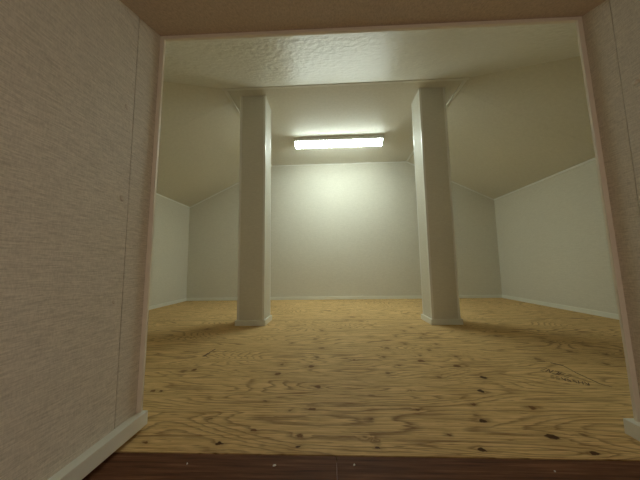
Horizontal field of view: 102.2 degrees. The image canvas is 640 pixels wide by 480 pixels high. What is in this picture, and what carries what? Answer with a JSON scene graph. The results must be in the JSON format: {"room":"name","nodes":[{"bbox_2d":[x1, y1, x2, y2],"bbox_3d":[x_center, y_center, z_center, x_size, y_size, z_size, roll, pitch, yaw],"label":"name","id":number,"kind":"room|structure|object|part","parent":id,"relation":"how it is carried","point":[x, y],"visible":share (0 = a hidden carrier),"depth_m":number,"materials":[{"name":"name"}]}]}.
{"room":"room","nodes":[
{"label":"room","id":0,"kind":"room"},
{"bbox_2d":[0,0,160,479],"bbox_3d":[-0.425,1.005,-0.248,0.054,3.226,1.470,-1,-6,2],"label":"wall","id":1,"kind":"structure","parent":0,"point":[79,78],"depth_m":0.40,"materials":[{"name":"paint"}]},
{"bbox_2d":[48,410,147,479],"bbox_3d":[-0.379,0.354,0.364,0.019,0.027,0.360,-1,-6,2],"label":"baseboard","id":2,"kind":"structure","parent":1,"relation":"attached to","point":[80,467],"depth_m":0.44,"materials":[{"name":"white wood"}]},
{"bbox_2d":[136,37,165,412],"bbox_3d":[-0.382,-0.066,0.587,0.010,0.873,0.022,-1,-6,2],"label":"trim","id":3,"kind":"structure","parent":1,"relation":"attached to","point":[142,362],"depth_m":0.58,"materials":[{"name":"beige wood"}]},
{"bbox_2d":[161,17,576,41],"bbox_3d":[0.104,-0.504,0.618,0.995,0.018,0.007,-1,-6,2],"label":"trim","id":4,"kind":"structure","parent":1,"relation":"attached to","point":[561,19],"depth_m":0.61,"materials":[{"name":"beige wood"}]},
{"bbox_2d":[149,195,189,305],"bbox_3d":[-1.438,0.040,1.666,0.040,0.987,2.050,-1,-6,2],"label":"wall","id":5,"kind":"structure","parent":0,"point":[169,268],"depth_m":2.38,"materials":[{"name":"paint"}]},
{"bbox_2d":[149,298,186,309],"bbox_3d":[-1.407,0.504,1.618,0.008,0.030,2.050,-1,-6,2],"label":"baseboard","id":6,"kind":"structure","parent":5,"relation":"attached to","point":[184,299],"depth_m":2.31,"materials":[{"name":"white wood"}]},
{"bbox_2d":[156,193,189,207],"bbox_3d":[-1.423,-0.445,1.714,0.005,0.012,2.050,-1,-6,2],"label":"trim","id":7,"kind":"structure","parent":5,"relation":"attached to","point":[156,193],"depth_m":2.41,"materials":[{"name":"beige wood"}]},
{"bbox_2d":[186,162,501,297],"bbox_3d":[0.191,-0.098,2.657,3.214,1.412,0.040,-1,-6,2],"label":"wall","id":8,"kind":"structure","parent":0,"point":[338,229],"depth_m":2.63,"materials":[{"name":"paint"}]},
{"bbox_2d":[190,182,238,207],"bbox_3d":[-0.949,-0.562,2.733,0.870,0.439,0.004,-1,-6,2],"label":"trim","id":9,"kind":"structure","parent":8,"relation":"attached to","point":[238,182],"depth_m":2.73,"materials":[{"name":"white paint"}]},
{"bbox_2d":[224,90,271,165],"bbox_3d":[-0.544,-0.843,2.144,0.016,0.009,1.194,-1,-6,2],"label":"trim","id":10,"kind":"structure","parent":8,"relation":"attached to","point":[225,91],"depth_m":1.66,"materials":[{"name":"beige wood"}]},
{"bbox_2d":[271,161,405,166],"bbox_3d":[0.190,-0.798,2.706,1.416,0.010,0.003,-1,-6,2],"label":"trim","id":11,"kind":"structure","parent":8,"relation":"attached to","point":[397,161],"depth_m":2.71,"materials":[{"name":"white wood"}]},
{"bbox_2d":[187,295,501,300],"bbox_3d":[0.200,0.575,2.565,3.118,0.030,0.008,-1,-6,2],"label":"baseboard","id":12,"kind":"structure","parent":8,"relation":"attached to","point":[420,296],"depth_m":2.56,"materials":[{"name":"beige wood"}]},
{"bbox_2d":[406,79,467,161],"bbox_3d":[0.871,-0.871,2.083,0.016,0.009,1.194,-1,-6,2],"label":"trim","id":13,"kind":"structure","parent":8,"relation":"attached to","point":[465,80],"depth_m":1.63,"materials":[{"name":"white paint"}]},
{"bbox_2d":[407,162,493,199],"bbox_3d":[1.324,-0.607,2.635,0.848,0.439,0.004,-1,-6,2],"label":"trim","id":14,"kind":"structure","parent":8,"relation":"attached to","point":[407,162],"depth_m":2.62,"materials":[{"name":"beige wood"}]},
{"bbox_2d":[228,80,462,165],"bbox_3d":[0.164,-0.880,2.136,1.416,0.040,1.234,-1,-6,2],"label":"ceiling","id":15,"kind":"structure","parent":0,"point":[373,109],"depth_m":1.88,"materials":[{"name":"paint"}]},
{"bbox_2d":[294,135,383,149],"bbox_3d":[0.156,-0.822,2.191,0.743,0.064,0.116,-1,-6,2],"label":"ceiling light","id":16,"kind":"object","parent":15,"relation":"attached to","point":[359,140],"visible":1,"depth_m":2.15,"materials":[{"name":"white plastic"}]},
{"bbox_2d":[222,78,468,90],"bbox_3d":[0.136,-0.917,1.520,1.448,0.007,0.016,-1,-6,2],"label":"trim","id":17,"kind":"structure","parent":15,"relation":"attached to","point":[446,79],"depth_m":1.52,"materials":[{"name":"white paint"}]},
{"bbox_2d":[82,298,639,479],"bbox_3d":[0.147,0.488,1.383,3.174,0.034,2.420,-1,-6,2],"label":"floor","id":18,"kind":"structure","parent":0,"point":[337,377],"depth_m":0.66,"materials":[{"name":"brown wood"}]},
{"bbox_2d":[235,95,271,325],"bbox_3d":[-0.405,-0.200,1.620,0.176,1.400,0.165,-1,-6,2],"label":"support column","id":19,"kind":"structure","parent":18,"relation":"on","point":[254,224],"depth_m":1.55,"materials":[{"name":"paint"}]},
{"bbox_3d":[-0.395,0.482,1.551,0.176,0.030,0.165,-1,-6,2],"label":"skirting","id":20,"kind":"part","parent":19,"relation":"part of","materials":[{"name":"white wood"}]},
{"bbox_2d":[411,87,462,324],"bbox_3d":[0.694,-0.221,1.572,0.172,1.400,0.165,-1,-6,2],"label":"support column","id":21,"kind":"structure","parent":18,"relation":"on","point":[436,231],"depth_m":1.51,"materials":[{"name":"paint"}]},
{"bbox_3d":[0.704,0.460,1.503,0.172,0.030,0.165,-1,-6,2],"label":"skirting","id":22,"kind":"part","parent":21,"relation":"part of","materials":[{"name":"white wood"}]},
{"bbox_2d":[120,0,605,35],"bbox_3d":[0.084,-0.410,0.098,0.995,0.379,1.020,-1,-6,2],"label":"ceiling","id":23,"kind":"structure","parent":0,"point":[165,17],"depth_m":0.56,"materials":[{"name":"paper"}]},
{"bbox_2d":[156,23,594,206],"bbox_3d":[0.136,-0.713,1.673,3.176,0.466,2.124,-1,-6,2],"label":"ceiling","id":24,"kind":"structure","parent":0,"point":[474,51],"depth_m":1.42,"materials":[{"name":"paint"}]},
{"bbox_2d":[494,159,617,313],"bbox_3d":[1.733,-0.022,1.529,0.040,0.987,2.050,-1,-6,2],"label":"wall","id":25,"kind":"structure","parent":0,"point":[553,247],"depth_m":1.86,"materials":[{"name":"paint"}]},
{"bbox_2d":[494,158,594,199],"bbox_3d":[1.703,-0.507,1.579,0.005,0.012,2.050,-1,-6,2],"label":"trim","id":26,"kind":"structure","parent":25,"relation":"attached to","point":[592,159],"depth_m":1.92,"materials":[{"name":"beige wood"}]},
{"bbox_2d":[502,295,618,319],"bbox_3d":[1.716,0.442,1.483,0.008,0.030,2.050,-1,-6,2],"label":"baseboard","id":27,"kind":"structure","parent":25,"relation":"attached to","point":[570,308],"depth_m":1.80,"materials":[{"name":"white wood"}]},
{"bbox_2d":[582,0,639,396],"bbox_3d":[0.616,0.985,-0.293,0.053,3.226,1.470,-1,-6,2],"label":"wall","id":28,"kind":"structure","parent":0,"point":[612,28],"depth_m":0.52,"materials":[{"name":"paint"}]},
{"bbox_2d":[575,16,639,421],"bbox_3d":[0.603,-0.085,0.544,0.012,0.873,0.022,-1,-6,2],"label":"trim","id":29,"kind":"structure","parent":28,"relation":"attached to","point":[629,359],"depth_m":0.54,"materials":[{"name":"white paint"}]},
{"bbox_2d":[623,418,639,440],"bbox_3d":[0.595,0.343,0.322,0.024,0.028,0.362,-1,-6,2],"label":"baseboard","id":30,"kind":"structure","parent":28,"relation":"attached to","point":[631,427],"depth_m":0.49,"materials":[{"name":"white wood"}]}
]}

